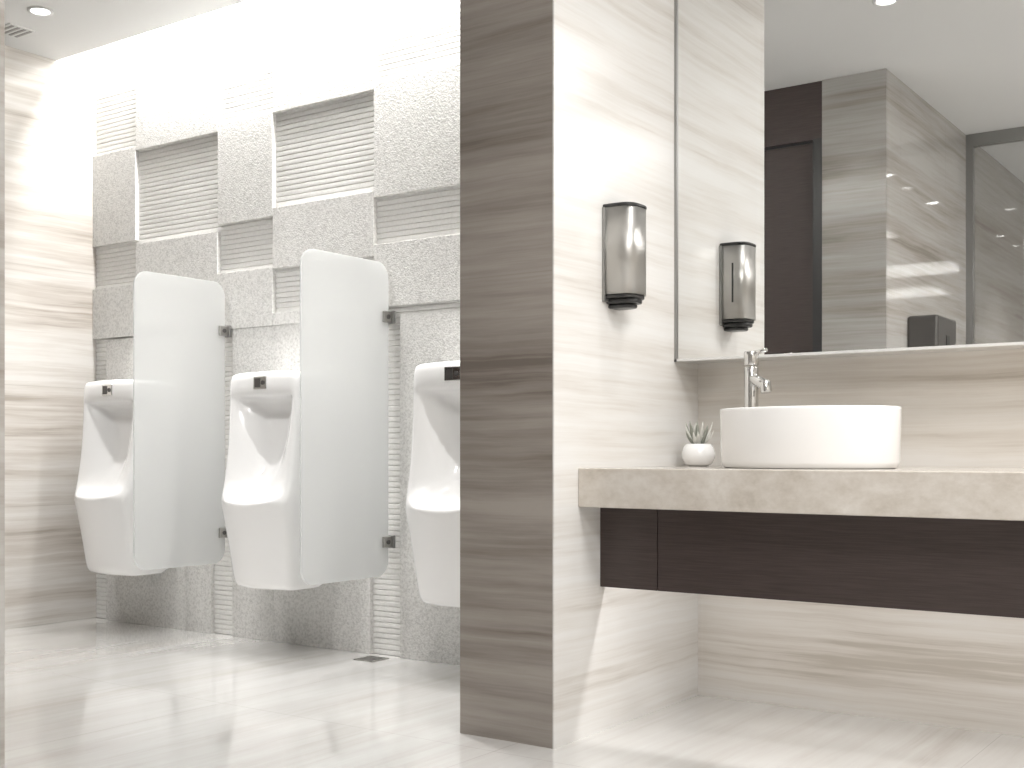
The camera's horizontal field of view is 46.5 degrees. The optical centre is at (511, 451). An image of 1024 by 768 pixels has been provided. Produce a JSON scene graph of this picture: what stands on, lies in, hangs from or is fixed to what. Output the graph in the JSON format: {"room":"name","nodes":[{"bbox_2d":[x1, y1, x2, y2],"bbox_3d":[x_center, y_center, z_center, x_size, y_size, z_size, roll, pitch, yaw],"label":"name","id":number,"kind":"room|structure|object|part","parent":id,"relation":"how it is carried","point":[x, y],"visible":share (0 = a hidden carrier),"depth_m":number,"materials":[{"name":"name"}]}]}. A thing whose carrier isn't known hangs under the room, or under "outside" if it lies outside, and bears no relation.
{"room":"public restroom","nodes":[
{"label":"public restroom","id":0,"kind":"room"},
{"bbox_2d":[0,0,4,767],"bbox_3d":[-1.085,-0.580,2.286,0.355,2.960,0.020,0,0,35],"label":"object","id":1,"kind":"object","parent":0,"point":[2,2],"depth_m":2.19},
{"bbox_2d":[5,45,96,629],"bbox_3d":[-3.055,-0.800,5.417,0.100,3.400,2.850,0,0,35],"label":"wall","id":2,"kind":"structure","parent":0,"point":[50,104],"depth_m":6.22,"materials":[{"name":"stone"}]},
{"bbox_2d":[5,0,247,60],"bbox_3d":[-1.379,-2.085,1.308,7.360,0.050,6.960,0,0,35],"label":"ceiling","id":3,"kind":"structure","parent":0,"point":[75,27],"depth_m":5.69,"materials":[{"name":"white paint"}]},
{"bbox_2d":[5,23,35,37],"bbox_3d":[-2.429,-2.056,5.815,0.150,0.009,0.140,0,0,35],"label":"ceiling vent","id":4,"kind":"object","parent":3,"relation":"in","point":[11,29],"depth_m":5.81,"materials":[{"name":"white metal"}]},
{"bbox_2d":[27,6,53,15],"bbox_3d":[-2.201,-2.056,5.557,0.116,0.008,0.116,0,0,35],"label":"recessed light","id":5,"kind":"object","parent":3,"relation":"in","point":[36,10],"depth_m":5.55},
{"bbox_2d":[96,0,459,656],"bbox_3d":[-0.902,-0.804,5.584,3.236,3.408,0.107,0,0,35],"label":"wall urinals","id":6,"kind":"structure","parent":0,"point":[324,150],"depth_m":5.67,"materials":[{"name":"white tile"}]},
{"bbox_2d":[93,285,132,339],"bbox_3d":[-2.108,-0.745,6.365,0.362,0.270,0.050,0,0,35],"label":"panel","id":7,"kind":"object","parent":6,"relation":"attached to","point":[112,306],"visible":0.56,"depth_m":6.34,"materials":[{"name":"stone"}]},
{"bbox_2d":[93,147,139,247],"bbox_3d":[-2.108,-1.355,6.365,0.362,0.490,0.050,0,0,35],"label":"panel","id":8,"kind":"object","parent":6,"relation":"attached to","point":[116,180],"visible":0.93,"depth_m":6.33,"materials":[{"name":"stone"}]},
{"bbox_2d":[74,379,167,575],"bbox_3d":[-1.964,0.124,6.000,0.440,0.977,0.388,0,0,35],"label":"urinal","id":9,"kind":"object","parent":6,"relation":"attached to","point":[103,496],"visible":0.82,"depth_m":5.92,"materials":[{"name":"white ceramic"}]},
{"bbox_3d":[-2.005,-0.308,5.941,0.080,0.056,0.040,0,0,35],"label":"sensor plate","id":10,"kind":"part","parent":9,"relation":"part of","materials":[{"name":"silver metal"}]},
{"bbox_2d":[106,338,185,629],"bbox_3d":[-1.900,0.150,6.222,0.648,1.500,0.046,0,0,35],"label":"panel","id":11,"kind":"object","parent":6,"relation":"attached to","point":[159,600],"visible":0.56,"depth_m":6.23,"materials":[{"name":"stone"}]},
{"bbox_2d":[136,41,221,150],"bbox_3d":[-1.700,-1.805,6.079,0.632,0.450,0.050,0,0,35],"label":"panel","id":12,"kind":"object","parent":6,"relation":"attached to","point":[178,95],"visible":0.91,"depth_m":6.04,"materials":[{"name":"stone"}]},
{"bbox_2d":[136,231,221,282],"bbox_3d":[-1.700,-0.870,6.079,0.632,0.440,0.050,0,0,35],"label":"panel","id":13,"kind":"object","parent":6,"relation":"attached to","point":[198,256],"visible":0.47,"depth_m":6.02,"materials":[{"name":"stone"}]},
{"bbox_2d":[133,271,230,569],"bbox_3d":[-1.552,-0.142,5.609,0.060,1.365,0.549,0,0,35],"label":"divider","id":14,"kind":"object","parent":6,"relation":"attached to","point":[180,331],"visible":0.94,"depth_m":5.58,"materials":[{"name":"white glass"}]},
{"bbox_2d":[186,564,214,632],"bbox_3d":[-1.556,0.150,5.981,0.188,1.500,0.046,0,0,35],"label":"panel","id":15,"kind":"object","parent":6,"relation":"attached to","point":[200,579],"visible":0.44,"depth_m":5.95,"materials":[{"name":"stone"}]},
{"bbox_2d":[218,112,276,225],"bbox_3d":[-1.282,-1.367,5.787,0.384,0.495,0.050,0,0,35],"label":"panel","id":16,"kind":"object","parent":6,"relation":"attached to","point":[247,147],"visible":0.91,"depth_m":5.76,"materials":[{"name":"stone"}]},
{"bbox_2d":[218,267,276,329],"bbox_3d":[-1.282,-0.740,5.787,0.384,0.280,0.050,0,0,35],"label":"panel","id":17,"kind":"object","parent":6,"relation":"attached to","point":[250,295],"visible":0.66,"depth_m":5.75,"materials":[{"name":"stone"}]},
{"bbox_2d":[232,326,272,640],"bbox_3d":[-1.239,0.150,5.759,0.282,1.500,0.046,0,0,35],"label":"panel","id":18,"kind":"object","parent":6,"relation":"attached to","point":[252,348],"visible":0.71,"depth_m":5.74,"materials":[{"name":"stone"}]},
{"bbox_2d":[221,371,322,590],"bbox_3d":[-1.071,0.124,5.375,0.440,0.977,0.388,0,0,35],"label":"urinal","id":19,"kind":"object","parent":6,"relation":"attached to","point":[260,500],"visible":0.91,"depth_m":5.27,"materials":[{"name":"white ceramic"}]},
{"bbox_3d":[-1.112,-0.308,5.315,0.080,0.056,0.040,0,0,35],"label":"sensor plate","id":20,"kind":"part","parent":19,"relation":"part of","materials":[{"name":"silver metal"}]},
{"bbox_2d":[273,310,299,325],"bbox_3d":[-0.862,-0.630,5.493,0.636,0.060,0.050,0,0,35],"label":"panel","id":21,"kind":"object","parent":6,"relation":"attached to","point":[291,317],"visible":0.36,"depth_m":5.60,"materials":[{"name":"stone"}]},
{"bbox_2d":[273,323,373,653],"bbox_3d":[-0.870,0.150,5.501,0.614,1.500,0.046,0,0,35],"label":"panel","id":22,"kind":"object","parent":6,"relation":"attached to","point":[335,615],"visible":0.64,"depth_m":5.49,"materials":[{"name":"stone"}]},
{"bbox_2d":[273,11,377,113],"bbox_3d":[-0.862,-1.785,5.493,0.636,0.350,0.050,0,0,35],"label":"panel","id":23,"kind":"object","parent":6,"relation":"attached to","point":[337,60],"visible":0.91,"depth_m":5.46,"materials":[{"name":"stone"}]},
{"bbox_2d":[273,191,377,268],"bbox_3d":[-0.862,-1.015,5.493,0.636,0.290,0.050,0,0,35],"label":"panel","id":24,"kind":"object","parent":6,"relation":"attached to","point":[344,225],"visible":0.77,"depth_m":5.46,"materials":[{"name":"stone"}]},
{"bbox_2d":[300,249,394,584],"bbox_3d":[-0.691,-0.142,5.006,0.060,1.365,0.549,0,0,35],"label":"divider","id":25,"kind":"object","parent":6,"relation":"attached to","point":[345,317],"visible":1,"depth_m":4.97,"materials":[{"name":"white glass"}]},
{"bbox_2d":[374,63,459,197],"bbox_3d":[-0.340,-1.385,5.127,0.636,0.510,0.050,0,0,35],"label":"panel","id":26,"kind":"object","parent":6,"relation":"attached to","point":[417,115],"visible":0.56,"depth_m":5.15,"materials":[{"name":"stone"}]},
{"bbox_2d":[374,234,459,306],"bbox_3d":[-0.340,-0.780,5.127,0.636,0.280,0.050,0,0,35],"label":"panel","id":27,"kind":"object","parent":6,"relation":"attached to","point":[424,270],"visible":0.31,"depth_m":5.13,"materials":[{"name":"stone"}]},
{"bbox_2d":[400,310,459,664],"bbox_3d":[-0.042,0.150,4.921,1.064,1.500,0.046,0,0,35],"label":"panel","id":28,"kind":"object","parent":6,"relation":"attached to","point":[428,632],"visible":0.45,"depth_m":5.15,"materials":[{"name":"stone"}]},
{"bbox_2d":[406,361,459,607],"bbox_3d":[-0.183,0.124,4.753,0.440,0.977,0.388,0,0,35],"label":"urinal","id":29,"kind":"object","parent":6,"relation":"attached to","point":[433,492],"visible":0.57,"depth_m":4.73,"materials":[{"name":"white ceramic"}]},
{"bbox_3d":[-0.225,-0.308,4.694,0.080,0.056,0.040,0,0,35],"label":"sensor plate","id":30,"kind":"part","parent":29,"relation":"part of","materials":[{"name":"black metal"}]},
{"bbox_2d":[460,0,552,748],"bbox_3d":[-0.014,-0.580,3.720,0.358,2.960,0.020,0,0,35],"label":"wall","id":31,"kind":"structure","parent":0,"point":[506,46],"depth_m":3.71,"materials":[{"name":"stone"}]},
{"bbox_2d":[5,618,1023,767],"bbox_3d":[-1.349,0.950,1.439,7.460,0.100,7.410,0,0,35],"label":"floor","id":32,"kind":"structure","parent":0,"point":[92,692],"depth_m":3.95,"materials":[{"name":"tile"}]},
{"bbox_2d":[353,655,388,661],"bbox_3d":[-0.610,0.897,5.170,0.110,0.005,0.110,0,0,35],"label":"floor drain","id":33,"kind":"object","parent":32,"relation":"on","point":[370,658],"visible":1,"depth_m":5.16,"materials":[{"name":"silver metal"}]},
{"bbox_2d":[558,0,697,746],"bbox_3d":[0.267,-0.580,4.122,0.358,2.960,0.961,0,0,35],"label":"wall partition","id":34,"kind":"structure","parent":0,"point":[624,655],"depth_m":3.90,"materials":[{"name":"white stone"}]},
{"bbox_2d":[553,0,557,748],"bbox_3d":[0.131,-0.580,3.618,0.005,2.960,0.022,0,0,35],"label":"trim","id":35,"kind":"structure","parent":34,"relation":"attached to","point":[555,2],"depth_m":3.61,"materials":[{"name":"metal"}]},
{"bbox_2d":[602,202,646,309],"bbox_3d":[0.375,-0.633,3.870,0.107,0.334,0.146,0,0,35],"label":"soap dispenser","id":36,"kind":"object","parent":34,"relation":"attached to","point":[623,223],"visible":1,"depth_m":3.82,"materials":[{"name":"grey metal"}]},
{"bbox_3d":[0.335,-0.637,3.898,0.010,0.305,0.146,0,0,35],"label":"plate","id":37,"kind":"part","parent":36,"relation":"part of","materials":[{"name":"grey metal"}]},
{"bbox_3d":[0.371,-0.488,3.873,0.097,0.016,0.096,0,0,35],"label":"push lever","id":38,"kind":"part","parent":36,"relation":"part of","materials":[{"name":"grey plastic"}]},
{"bbox_2d":[681,444,714,465],"bbox_3d":[0.654,0.011,4.181,0.118,0.079,0.118,0,0,35],"label":"pot","id":39,"kind":"object","parent":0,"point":[692,454],"depth_m":4.14,"materials":[{"name":"white ceramic"}]},
{"bbox_2d":[674,0,1023,363],"bbox_3d":[2.136,-1.189,3.282,3.666,1.732,0.192,0,0,35],"label":"mirror","id":40,"kind":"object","parent":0,"point":[849,174],"depth_m":3.90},
{"bbox_3d":[0.588,-1.189,4.259,0.010,1.732,0.016,0,0,35],"label":"frame","id":41,"kind":"part","parent":40,"relation":"part of","materials":[{"name":"grey metal"}]},
{"bbox_3d":[2.086,-0.328,3.210,3.666,0.009,0.016,0,0,35],"label":"frame","id":42,"kind":"part","parent":40,"relation":"part of","materials":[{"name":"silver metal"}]},
{"bbox_3d":[2.090,-1.194,3.210,3.658,1.723,0.008,0,0,35],"label":"glass","id":43,"kind":"part","parent":40,"relation":"part of","materials":[{"name":"white mirror"}]},
{"bbox_2d":[698,349,1023,736],"bbox_3d":[2.114,-0.800,3.476,4.124,3.400,0.100,0,0,35],"label":"wall","id":44,"kind":"structure","parent":0,"point":[960,409],"depth_m":4.00,"materials":[{"name":"stone"}]},
{"bbox_2d":[578,466,1023,617],"bbox_3d":[1.949,0.241,3.016,3.666,0.383,0.843,0,0,35],"label":"countertop","id":45,"kind":"structure","parent":44,"relation":"attached to","point":[934,539],"depth_m":3.37,"materials":[{"name":"stone"}]},
{"bbox_2d":[681,422,714,465],"bbox_3d":[0.654,-0.030,4.181,0.118,0.159,0.118,0,0,35],"label":"potted succulent","id":46,"kind":"object","parent":45,"relation":"on","point":[697,453],"visible":0.99,"depth_m":4.14,"materials":[{"name":"white ceramic"}]},
{"bbox_2d":[744,348,771,406],"bbox_3d":[0.823,-0.147,3.975,0.060,0.395,0.127,0,0,-35],"label":"faucet","id":47,"kind":"object","parent":45,"relation":"on","point":[753,381],"visible":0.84,"depth_m":3.98,"materials":[{"name":"silver metal"}]},
{"bbox_3d":[0.822,-0.235,3.968,0.037,0.063,0.090,0,0,-27],"label":"spout","id":48,"kind":"part","parent":47,"relation":"part of","materials":[{"name":"silver metal"}]},
{"bbox_3d":[0.823,-0.334,3.971,0.014,0.022,0.074,0,0,-31],"label":"lever","id":49,"kind":"part","parent":47,"relation":"part of","materials":[{"name":"silver metal"}]},
{"bbox_2d":[720,405,901,468],"bbox_3d":[0.918,-0.043,3.697,0.564,0.186,0.410,0,0,35],"label":"vessel sink","id":50,"kind":"object","parent":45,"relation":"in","point":[819,436],"visible":0.99,"depth_m":3.50,"materials":[{"name":"white ceramic"}]}
]}

